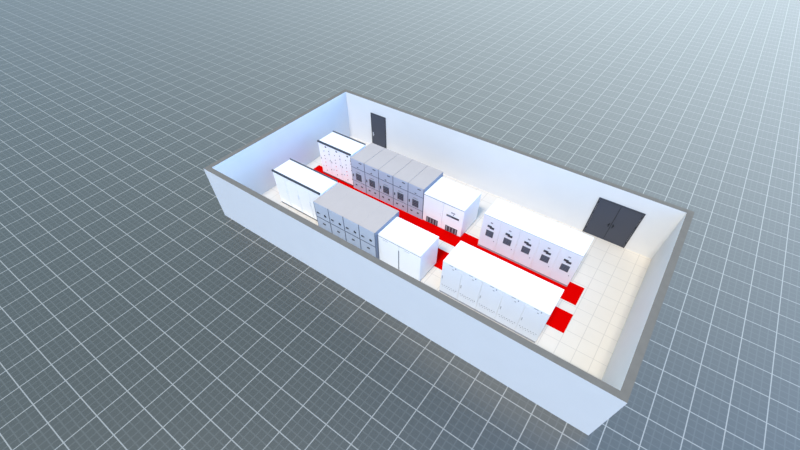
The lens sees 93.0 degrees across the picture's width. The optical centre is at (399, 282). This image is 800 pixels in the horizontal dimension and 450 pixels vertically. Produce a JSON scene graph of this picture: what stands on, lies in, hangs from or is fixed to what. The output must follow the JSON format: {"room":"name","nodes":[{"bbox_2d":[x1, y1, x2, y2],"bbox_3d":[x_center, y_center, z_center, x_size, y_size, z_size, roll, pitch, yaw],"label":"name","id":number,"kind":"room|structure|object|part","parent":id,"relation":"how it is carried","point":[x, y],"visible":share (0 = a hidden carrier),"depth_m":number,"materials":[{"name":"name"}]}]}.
{"room":"electrical room","nodes":[
{"label":"electrical room","id":0,"kind":"room"},
{"bbox_2d":[209,91,349,194],"bbox_3d":[-5.482,-6.747,19.083,0.235,2.540,8.510,29,57,22],"label":"wall","id":1,"kind":"structure","parent":0,"point":[251,165],"depth_m":18.62,"materials":[{"name":"paint"}]},
{"bbox_2d":[203,166,629,434],"bbox_3d":[-1.183,-0.151,13.730,17.150,2.540,0.235,29,57,22],"label":"wall","id":2,"kind":"structure","parent":0,"point":[584,401],"depth_m":12.43,"materials":[{"name":"paint"}]},
{"bbox_2d":[262,136,651,379],"bbox_3d":[1.376,-2.110,16.942,16.680,0.020,8.510,29,57,22],"label":"floor","id":3,"kind":"structure","parent":0,"point":[611,275],"depth_m":14.85,"materials":[{"name":"tile"}]},
{"bbox_2d":[272,158,300,206],"bbox_3d":[-5.113,-4.659,17.814,0.726,1.840,1.145,29,57,22],"label":"tall cabinet","id":4,"kind":"object","parent":3,"relation":"on","point":[285,168],"visible":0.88,"depth_m":17.29,"materials":[{"name":"white metal"}]},
{"bbox_3d":[-5.426,-4.307,17.560,0.714,1.630,0.016,29,57,22],"label":"door","id":5,"kind":"part","parent":4,"relation":"part of","materials":[{"name":"white metal"}]},
{"bbox_2d":[283,164,311,212],"bbox_3d":[-4.523,-4.329,17.545,0.726,1.840,1.145,29,57,22],"label":"tall cabinet","id":6,"kind":"object","parent":3,"relation":"on","point":[302,170],"visible":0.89,"depth_m":17.01,"materials":[{"name":"white metal"}]},
{"bbox_3d":[-4.836,-3.977,17.292,0.714,1.630,0.016,29,57,22],"label":"door","id":7,"kind":"part","parent":6,"relation":"part of","materials":[{"name":"white metal"}]},
{"bbox_2d":[294,169,324,219],"bbox_3d":[-3.933,-3.998,17.277,0.726,1.840,1.145,29,57,22],"label":"tall cabinet","id":8,"kind":"object","parent":3,"relation":"on","point":[313,176],"visible":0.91,"depth_m":16.73,"materials":[{"name":"white metal"}]},
{"bbox_3d":[-4.248,-4.218,16.315,0.726,0.070,0.070,29,57,22],"label":"rail","id":9,"kind":"part","parent":8,"relation":"part of","materials":[{"name":"grey metal"}]},
{"bbox_3d":[-4.246,-3.646,17.023,0.714,1.630,0.016,29,57,22],"label":"door","id":10,"kind":"part","parent":8,"relation":"part of","materials":[{"name":"white metal"}]},
{"bbox_2d":[307,175,337,220],"bbox_3d":[-3.343,-3.668,17.009,0.726,1.840,1.145,29,57,22],"label":"tall cabinet","id":11,"kind":"object","parent":3,"relation":"on","point":[324,184],"visible":0.45,"depth_m":16.36,"materials":[{"name":"white metal"}]},
{"bbox_3d":[-3.658,-3.887,16.047,0.726,0.070,0.070,29,57,22],"label":"rail","id":12,"kind":"part","parent":11,"relation":"part of","materials":[{"name":"grey metal"}]},
{"bbox_3d":[-3.656,-3.315,16.755,0.714,1.630,0.016,29,57,22],"label":"door","id":13,"kind":"part","parent":11,"relation":"part of","materials":[{"name":"white metal"}]},
{"bbox_2d":[317,131,342,175],"bbox_3d":[-3.415,-6.557,19.354,0.698,1.840,1.155,29,57,22],"label":"tall cabinet","id":14,"kind":"object","parent":3,"relation":"on","point":[323,143],"visible":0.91,"depth_m":18.85,"materials":[{"name":"white metal"}]},
{"bbox_3d":[-3.731,-6.201,19.097,0.686,1.630,0.016,29,57,22],"label":"door","id":15,"kind":"part","parent":14,"relation":"part of","materials":[{"name":"white metal"}]},
{"bbox_2d":[313,183,352,232],"bbox_3d":[-2.819,-3.152,16.681,0.812,1.700,1.625,29,57,22],"label":"switchgear cubicle","id":16,"kind":"object","parent":3,"relation":"on","point":[325,201],"visible":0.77,"depth_m":16.06,"materials":[{"name":"grey metal"}]},
{"bbox_3d":[-3.273,-2.961,15.918,0.772,0.733,0.016,29,57,22],"label":"door","id":17,"kind":"part","parent":16,"relation":"part of","materials":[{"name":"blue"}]},
{"bbox_3d":[-3.273,-2.434,16.568,0.772,0.850,0.016,29,57,22],"label":"panel","id":18,"kind":"part","parent":16,"relation":"part of","materials":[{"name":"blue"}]},
{"bbox_2d":[328,135,353,181],"bbox_3d":[-2.848,-6.239,19.096,0.698,1.840,1.155,29,57,22],"label":"tall cabinet","id":19,"kind":"object","parent":3,"relation":"on","point":[334,148],"visible":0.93,"depth_m":18.57,"materials":[{"name":"white metal"}]},
{"bbox_3d":[-3.163,-5.883,18.839,0.686,1.630,0.016,29,57,22],"label":"door","id":20,"kind":"part","parent":19,"relation":"part of","materials":[{"name":"white metal"}]},
{"bbox_2d":[328,189,367,240],"bbox_3d":[-2.160,-2.783,16.381,0.812,1.700,1.625,29,57,22],"label":"switchgear cubicle","id":21,"kind":"object","parent":3,"relation":"on","point":[336,212],"visible":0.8,"depth_m":15.76,"materials":[{"name":"grey metal"}]},
{"bbox_3d":[-2.614,-2.592,15.619,0.772,0.733,0.016,29,57,22],"label":"door","id":22,"kind":"part","parent":21,"relation":"part of","materials":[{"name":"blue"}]},
{"bbox_3d":[-2.614,-2.065,16.268,0.772,0.850,0.016,29,57,22],"label":"panel","id":23,"kind":"part","parent":21,"relation":"part of","materials":[{"name":"grey metal"}]},
{"bbox_2d":[339,139,365,185],"bbox_3d":[-2.280,-5.921,18.837,0.698,1.840,1.155,29,57,22],"label":"tall cabinet","id":24,"kind":"object","parent":3,"relation":"on","point":[354,147],"visible":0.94,"depth_m":18.30,"materials":[{"name":"white metal"}]},
{"bbox_3d":[-2.596,-5.565,18.581,0.686,1.630,0.016,29,57,22],"label":"door","id":25,"kind":"part","parent":24,"relation":"part of","materials":[{"name":"white metal"}]},
{"bbox_2d":[343,197,382,248],"bbox_3d":[-1.502,-2.414,16.081,0.812,1.700,1.625,29,57,22],"label":"switchgear cubicle","id":26,"kind":"object","parent":3,"relation":"on","point":[360,212],"visible":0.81,"depth_m":15.45,"materials":[{"name":"grey metal"}]},
{"bbox_3d":[-1.955,-2.223,15.319,0.772,0.733,0.016,29,57,22],"label":"door","id":27,"kind":"part","parent":26,"relation":"part of","materials":[{"name":"grey metal"}]},
{"bbox_3d":[-1.955,-1.696,15.969,0.772,0.850,0.016,29,57,22],"label":"panel","id":28,"kind":"part","parent":26,"relation":"part of","materials":[{"name":"grey metal"}]},
{"bbox_2d":[350,143,383,192],"bbox_3d":[-1.536,-5.644,18.703,0.826,1.700,1.620,29,57,22],"label":"switchgear cubicle","id":29,"kind":"object","parent":3,"relation":"on","point":[358,160],"visible":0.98,"depth_m":18.12,"materials":[{"name":"grey metal"}]},
{"bbox_3d":[-1.991,-5.541,17.828,0.796,0.440,0.016,29,57,22],"label":"door","id":30,"kind":"part","parent":29,"relation":"part of","materials":[{"name":"grey metal"}]},
{"bbox_3d":[-1.991,-5.159,18.299,0.796,0.725,0.016,29,57,22],"label":"door","id":31,"kind":"part","parent":29,"relation":"part of","materials":[{"name":"grey metal"}]},
{"bbox_2d":[356,173,361,181],"bbox_3d":[-1.998,-5.087,18.360,0.330,0.370,0.020,29,57,22],"label":"vent","id":32,"kind":"object","parent":29,"relation":"attached to","point":[358,176],"depth_m":18.34,"materials":[{"name":"grey metal"}]},
{"bbox_3d":[-1.991,-4.784,18.761,0.796,0.423,0.016,29,57,22],"label":"panel","id":33,"kind":"part","parent":29,"relation":"part of","materials":[{"name":"grey metal"}]},
{"bbox_2d":[358,204,398,258],"bbox_3d":[-0.843,-2.045,15.782,0.812,1.700,1.625,29,57,22],"label":"switchgear cubicle","id":34,"kind":"object","parent":3,"relation":"on","point":[369,228],"visible":0.69,"depth_m":15.14,"materials":[{"name":"grey metal"}]},
{"bbox_3d":[-1.296,-1.854,15.020,0.772,0.733,0.016,29,57,22],"label":"door","id":35,"kind":"part","parent":34,"relation":"part of","materials":[{"name":"grey metal"}]},
{"bbox_3d":[-1.296,-1.327,15.669,0.772,0.850,0.016,29,57,22],"label":"panel","id":36,"kind":"part","parent":34,"relation":"part of","materials":[{"name":"grey metal"}]},
{"bbox_2d":[364,148,397,199],"bbox_3d":[-0.865,-5.267,18.397,0.826,1.700,1.620,29,57,22],"label":"switchgear cubicle","id":37,"kind":"object","parent":3,"relation":"on","point":[371,167],"visible":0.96,"depth_m":17.82,"materials":[{"name":"grey metal"}]},
{"bbox_3d":[-1.320,-5.165,17.522,0.796,0.440,0.016,29,57,22],"label":"door","id":38,"kind":"part","parent":37,"relation":"part of","materials":[{"name":"grey metal"}]},
{"bbox_3d":[-1.320,-4.782,17.994,0.796,0.725,0.016,29,57,22],"label":"door","id":39,"kind":"part","parent":37,"relation":"part of","materials":[{"name":"grey metal"}]},
{"bbox_2d":[369,179,374,187],"bbox_3d":[-1.326,-4.710,18.055,0.330,0.370,0.020,29,57,22],"label":"vent","id":40,"kind":"object","parent":37,"relation":"attached to","point":[371,182],"depth_m":18.05,"materials":[{"name":"grey metal"}]},
{"bbox_3d":[-1.320,-4.408,18.455,0.796,0.423,0.016,29,57,22],"label":"panel","id":41,"kind":"part","parent":37,"relation":"part of","materials":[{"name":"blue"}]},
{"bbox_2d":[378,154,412,205],"bbox_3d":[-0.193,-4.891,18.092,0.826,1.700,1.620,29,57,22],"label":"switchgear cubicle","id":42,"kind":"object","parent":3,"relation":"on","point":[386,173],"visible":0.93,"depth_m":17.51,"materials":[{"name":"grey metal"}]},
{"bbox_3d":[-0.648,-4.789,17.217,0.796,0.440,0.016,29,57,22],"label":"door","id":43,"kind":"part","parent":42,"relation":"part of","materials":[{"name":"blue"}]},
{"bbox_3d":[-0.648,-4.406,17.689,0.796,0.725,0.016,29,57,22],"label":"door","id":44,"kind":"part","parent":42,"relation":"part of","materials":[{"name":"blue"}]},
{"bbox_2d":[383,186,388,193],"bbox_3d":[-0.655,-4.334,17.749,0.330,0.370,0.020,29,57,22],"label":"vent","id":45,"kind":"object","parent":42,"relation":"attached to","point":[385,188],"depth_m":17.73,"materials":[{"name":"grey metal"}]},
{"bbox_3d":[-0.648,-4.032,18.150,0.796,0.423,0.016,29,57,22],"label":"panel","id":46,"kind":"part","parent":42,"relation":"part of","materials":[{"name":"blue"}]},
{"bbox_2d":[378,217,416,269],"bbox_3d":[-0.092,-1.583,15.516,1.003,1.530,1.300,29,57,22],"label":"cabinet","id":47,"kind":"object","parent":3,"relation":"on","point":[396,231],"visible":0.8,"depth_m":14.99,"materials":[{"name":"white metal"}]},
{"bbox_3d":[-0.456,-1.172,15.222,0.981,1.410,0.016,29,57,22],"label":"door","id":48,"kind":"part","parent":47,"relation":"part of","materials":[{"name":"white metal"}]},
{"bbox_2d":[393,160,427,212],"bbox_3d":[0.478,-4.515,17.787,0.826,1.700,1.620,29,57,22],"label":"switchgear cubicle","id":49,"kind":"object","parent":3,"relation":"on","point":[401,179],"visible":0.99,"depth_m":17.21,"materials":[{"name":"grey metal"}]},
{"bbox_2d":[397,192,402,200],"bbox_3d":[0.016,-3.958,17.444,0.330,0.370,0.020,29,57,22],"label":"vent","id":50,"kind":"object","parent":49,"relation":"attached to","point":[399,194],"depth_m":17.44,"materials":[{"name":"grey metal"}]},
{"bbox_3d":[0.023,-4.413,16.912,0.796,0.440,0.016,29,57,22],"label":"door","id":51,"kind":"part","parent":49,"relation":"part of","materials":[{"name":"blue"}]},
{"bbox_3d":[0.023,-4.030,17.383,0.796,0.725,0.016,29,57,22],"label":"door","id":52,"kind":"part","parent":49,"relation":"part of","materials":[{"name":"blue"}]},
{"bbox_3d":[0.023,-3.655,17.844,0.796,0.423,0.016,29,57,22],"label":"panel","id":53,"kind":"part","parent":49,"relation":"part of","materials":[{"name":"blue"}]},
{"bbox_2d":[399,226,438,280],"bbox_3d":[0.727,-1.124,15.144,1.003,1.530,1.300,29,57,22],"label":"cabinet","id":54,"kind":"object","parent":3,"relation":"on","point":[418,250],"visible":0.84,"depth_m":14.67,"materials":[{"name":"white metal"}]},
{"bbox_3d":[0.362,-0.713,14.849,0.981,1.410,0.016,29,57,22],"label":"door","id":55,"kind":"part","parent":54,"relation":"part of","materials":[{"name":"white metal"}]},
{"bbox_2d":[408,166,442,218],"bbox_3d":[1.150,-4.139,17.481,0.826,1.700,1.620,29,57,22],"label":"switchgear cubicle","id":56,"kind":"object","parent":3,"relation":"on","point":[429,176],"visible":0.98,"depth_m":16.89,"materials":[{"name":"grey metal"}]},
{"bbox_2d":[412,199,417,207],"bbox_3d":[0.688,-3.582,17.139,0.330,0.370,0.020,29,57,22],"label":"vent","id":57,"kind":"object","parent":56,"relation":"attached to","point":[414,201],"depth_m":17.13,"materials":[{"name":"grey metal"}]},
{"bbox_3d":[0.694,-3.279,17.539,0.796,0.423,0.016,29,57,22],"label":"panel","id":58,"kind":"part","parent":56,"relation":"part of","materials":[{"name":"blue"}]},
{"bbox_3d":[0.694,-3.654,17.078,0.796,0.725,0.016,29,57,22],"label":"door","id":59,"kind":"part","parent":56,"relation":"part of","materials":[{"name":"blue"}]},
{"bbox_3d":[0.694,-4.036,16.606,0.796,0.440,0.016,29,57,22],"label":"door","id":60,"kind":"part","parent":56,"relation":"part of","materials":[{"name":"grey metal"}]},
{"bbox_2d":[423,177,460,227],"bbox_3d":[1.866,-3.625,17.186,1.003,1.510,1.490,29,57,22],"label":"cabinet","id":61,"kind":"object","parent":3,"relation":"on","point":[435,196],"visible":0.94,"depth_m":16.67,"materials":[{"name":"white metal"}]},
{"bbox_2d":[426,216,437,225],"bbox_3d":[1.446,-2.808,17.255,0.610,0.305,0.020,29,57,22],"label":"vent","id":62,"kind":"object","parent":61,"relation":"attached to","point":[432,220],"depth_m":17.22,"materials":[{"name":"grey metal"}]},
{"bbox_3d":[1.452,-3.167,16.841,0.989,1.410,0.016,29,57,22],"label":"door","id":63,"kind":"part","parent":61,"relation":"part of","materials":[{"name":"white metal"}]},
{"bbox_2d":[314,165,584,304],"bbox_3d":[1.190,-2.721,17.421,14.360,0.006,1.020,29,57,22],"label":"floor strip","id":64,"kind":"object","parent":3,"relation":"on","point":[572,292],"visible":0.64,"depth_m":16.76,"materials":[{"name":"red"}]},
{"bbox_2d":[439,241,479,299],"bbox_3d":[2.224,-0.438,14.426,0.798,1.780,1.284,29,57,22],"label":"tall cabinet","id":65,"kind":"object","parent":3,"relation":"on","point":[453,266],"visible":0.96,"depth_m":13.84,"materials":[{"name":"white metal"}]},
{"bbox_3d":[1.867,-0.045,14.126,0.788,1.550,0.016,29,57,22],"label":"door","id":66,"kind":"part","parent":65,"relation":"part of","materials":[{"name":"white metal"}]},
{"bbox_3d":[1.867,-0.574,13.475,0.788,0.108,0.016,29,57,22],"label":"header panel","id":67,"kind":"part","parent":65,"relation":"part of","materials":[{"name":"white metal"}]},
{"bbox_2d":[441,185,480,236],"bbox_3d":[2.684,-3.168,16.816,1.003,1.510,1.486,29,57,22],"label":"cabinet","id":68,"kind":"object","parent":3,"relation":"on","point":[460,210],"visible":1,"depth_m":16.36,"materials":[{"name":"white metal"}]},
{"bbox_2d":[445,225,456,234],"bbox_3d":[2.263,-2.350,16.883,0.610,0.305,0.020,29,57,22],"label":"vent","id":69,"kind":"object","parent":68,"relation":"attached to","point":[449,228],"depth_m":16.85,"materials":[{"name":"grey metal"}]},
{"bbox_3d":[2.269,-2.709,16.469,0.989,1.410,0.016,29,57,22],"label":"door","id":70,"kind":"part","parent":68,"relation":"part of","materials":[{"name":"white metal"}]},
{"bbox_2d":[457,250,498,309],"bbox_3d":[2.872,-0.075,14.131,0.798,1.780,1.284,29,57,22],"label":"tall cabinet","id":71,"kind":"object","parent":3,"relation":"on","point":[482,263],"visible":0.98,"depth_m":13.54,"materials":[{"name":"white metal"}]},
{"bbox_3d":[2.515,0.319,13.831,0.788,1.550,0.016,29,57,22],"label":"door","id":72,"kind":"part","parent":71,"relation":"part of","materials":[{"name":"white metal"}]},
{"bbox_3d":[2.515,-0.210,13.180,0.788,0.108,0.016,29,57,22],"label":"header panel","id":73,"kind":"part","parent":71,"relation":"part of","materials":[{"name":"white metal"}]},
{"bbox_2d":[478,198,515,252],"bbox_3d":[4.038,-2.390,16.010,0.798,1.780,1.224,29,57,22],"label":"tall cabinet","id":74,"kind":"object","parent":3,"relation":"on","point":[493,219],"visible":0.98,"depth_m":15.45,"materials":[{"name":"white metal"}]},
{"bbox_2d":[485,229,493,237],"bbox_3d":[3.692,-2.024,15.688,0.330,0.320,0.020,29,57,22],"label":"vent","id":75,"kind":"object","parent":74,"relation":"attached to","point":[489,233],"depth_m":15.67,"materials":[{"name":"grey metal"}]},
{"bbox_3d":[3.699,-2.049,15.684,0.788,1.656,0.016,29,57,22],"label":"door","id":76,"kind":"part","parent":74,"relation":"part of","materials":[{"name":"white metal"}]},
{"bbox_2d":[475,259,519,320],"bbox_3d":[3.521,0.289,13.836,0.798,1.780,1.284,29,57,22],"label":"tall cabinet","id":77,"kind":"object","parent":3,"relation":"on","point":[493,288],"visible":0.98,"depth_m":13.25,"materials":[{"name":"white metal"}]},
{"bbox_3d":[3.164,0.682,13.536,0.788,1.550,0.016,29,57,22],"label":"door","id":78,"kind":"part","parent":77,"relation":"part of","materials":[{"name":"white metal"}]},
{"bbox_3d":[3.164,0.153,12.885,0.788,0.108,0.016,29,57,22],"label":"header panel","id":79,"kind":"part","parent":77,"relation":"part of","materials":[{"name":"white metal"}]},
{"bbox_2d":[434,248,572,332],"bbox_3d":[0.353,-1.768,16.648,14.440,0.006,0.990,29,57,22],"label":"floor strip","id":80,"kind":"object","parent":3,"relation":"on","point":[559,319],"visible":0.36,"depth_m":14.19,"materials":[{"name":"red"}]},
{"bbox_2d":[494,206,533,260],"bbox_3d":[4.687,-2.026,15.715,0.798,1.780,1.224,29,57,22],"label":"tall cabinet","id":81,"kind":"object","parent":3,"relation":"on","point":[512,225],"visible":0.98,"depth_m":15.17,"materials":[{"name":"white metal"}]},
{"bbox_2d":[503,237,511,245],"bbox_3d":[4.341,-1.660,15.392,0.330,0.320,0.020,29,57,22],"label":"vent","id":82,"kind":"object","parent":81,"relation":"attached to","point":[507,241],"depth_m":15.37,"materials":[{"name":"grey metal"}]},
{"bbox_3d":[4.347,-1.685,15.389,0.788,1.656,0.016,29,57,22],"label":"door","id":83,"kind":"part","parent":81,"relation":"part of","materials":[{"name":"white metal"}]},
{"bbox_2d":[494,269,541,330],"bbox_3d":[4.170,0.652,13.541,0.798,1.780,1.284,29,57,22],"label":"tall cabinet","id":84,"kind":"object","parent":3,"relation":"on","point":[521,288],"visible":1,"depth_m":12.96,"materials":[{"name":"white metal"}]},
{"bbox_3d":[3.813,1.046,13.241,0.788,1.550,0.016,29,57,22],"label":"door","id":85,"kind":"part","parent":84,"relation":"part of","materials":[{"name":"white metal"}]},
{"bbox_3d":[3.813,0.517,12.590,0.788,0.108,0.016,29,57,22],"label":"header panel","id":86,"kind":"part","parent":84,"relation":"part of","materials":[{"name":"white metal"}]},
{"bbox_2d":[511,213,552,268],"bbox_3d":[5.335,-1.663,15.420,0.798,1.780,1.224,29,57,22],"label":"tall cabinet","id":87,"kind":"object","parent":3,"relation":"on","point":[531,234],"visible":0.98,"depth_m":14.88,"materials":[{"name":"white metal"}]},
{"bbox_2d":[521,246,529,253],"bbox_3d":[4.989,-1.297,15.097,0.330,0.320,0.020,29,57,22],"label":"vent","id":88,"kind":"object","parent":87,"relation":"attached to","point":[524,249],"depth_m":15.09,"materials":[{"name":"grey metal"}]},
{"bbox_3d":[4.996,-1.322,15.094,0.788,1.656,0.016,29,57,22],"label":"door","id":89,"kind":"part","parent":87,"relation":"part of","materials":[{"name":"white metal"}]},
{"bbox_2d":[514,279,563,342],"bbox_3d":[4.818,1.016,13.246,0.798,1.780,1.284,29,57,22],"label":"tall cabinet","id":90,"kind":"object","parent":3,"relation":"on","point":[538,309],"visible":1,"depth_m":12.66,"materials":[{"name":"white metal"}]},
{"bbox_3d":[4.461,1.409,12.946,0.788,1.550,0.016,29,57,22],"label":"door","id":91,"kind":"part","parent":90,"relation":"part of","materials":[{"name":"white metal"}]},
{"bbox_3d":[4.461,0.881,12.295,0.788,0.108,0.016,29,57,22],"label":"header panel","id":92,"kind":"part","parent":90,"relation":"part of","materials":[{"name":"white metal"}]},
{"bbox_2d":[529,221,572,277],"bbox_3d":[5.984,-1.299,15.125,0.798,1.780,1.224,29,57,22],"label":"tall cabinet","id":93,"kind":"object","parent":3,"relation":"on","point":[554,238],"visible":0.97,"depth_m":14.57,"materials":[{"name":"white metal"}]},
{"bbox_2d":[540,254,549,262],"bbox_3d":[5.638,-0.933,14.802,0.330,0.320,0.020,29,57,22],"label":"vent","id":94,"kind":"object","parent":93,"relation":"attached to","point":[544,258],"depth_m":14.78,"materials":[{"name":"grey metal"}]},
{"bbox_3d":[5.644,-0.958,14.799,0.788,1.656,0.016,29,57,22],"label":"door","id":95,"kind":"part","parent":93,"relation":"part of","materials":[{"name":"white metal"}]},
{"bbox_2d":[548,229,593,286],"bbox_3d":[6.633,-0.936,14.830,0.798,1.780,1.224,29,57,22],"label":"tall cabinet","id":96,"kind":"object","parent":3,"relation":"on","point":[571,254],"visible":1,"depth_m":14.28,"materials":[{"name":"white metal"}]},
{"bbox_2d":[559,263,569,271],"bbox_3d":[6.287,-0.570,14.507,0.330,0.320,0.020,29,57,22],"label":"vent","id":97,"kind":"object","parent":96,"relation":"attached to","point":[563,267],"depth_m":14.49,"materials":[{"name":"grey metal"}]},
{"bbox_3d":[6.293,-0.595,14.504,0.788,1.656,0.016,29,57,22],"label":"door","id":98,"kind":"part","parent":96,"relation":"part of","materials":[{"name":"white metal"}]},
{"bbox_2d":[343,89,694,258],"bbox_3d":[3.935,-5.657,18.198,17.150,2.540,0.235,29,57,22],"label":"wall","id":99,"kind":"structure","parent":0,"point":[561,193],"depth_m":17.48,"materials":[{"name":"paint"}]},
{"bbox_2d":[371,113,386,148],"bbox_3d":[-1.167,-8.172,20.626,0.980,1.900,0.087,29,57,22],"label":"door","id":100,"kind":"structure","parent":99,"relation":"in","point":[378,123],"depth_m":20.53,"materials":[{"name":"grey metal"}]},
{"bbox_2d":[583,197,645,247],"bbox_3d":[8.944,-2.502,16.031,1.820,1.890,0.087,29,57,22],"label":"door","id":101,"kind":"structure","parent":99,"relation":"in","point":[612,222],"depth_m":15.97,"materials":[{"name":"grey metal"}]},
{"bbox_2d":[602,213,693,395],"bbox_3d":[8.234,0.939,12.845,0.235,2.540,8.510,29,57,22],"label":"wall","id":102,"kind":"structure","parent":0,"point":[622,370],"depth_m":12.16,"materials":[{"name":"paint"}]},
{"label":"outside","id":103,"kind":"structure","parent":0,"visible":0},
{"bbox_2d":[0,0,799,449],"bbox_3d":[41.212,-51.639,57.283,300.000,0.200,280.000,29,57,22],"label":"ground","id":104,"kind":"structure","parent":103,"point":[136,313],"depth_m":18.59,"materials":[{"name":"grey tile"}]}
]}

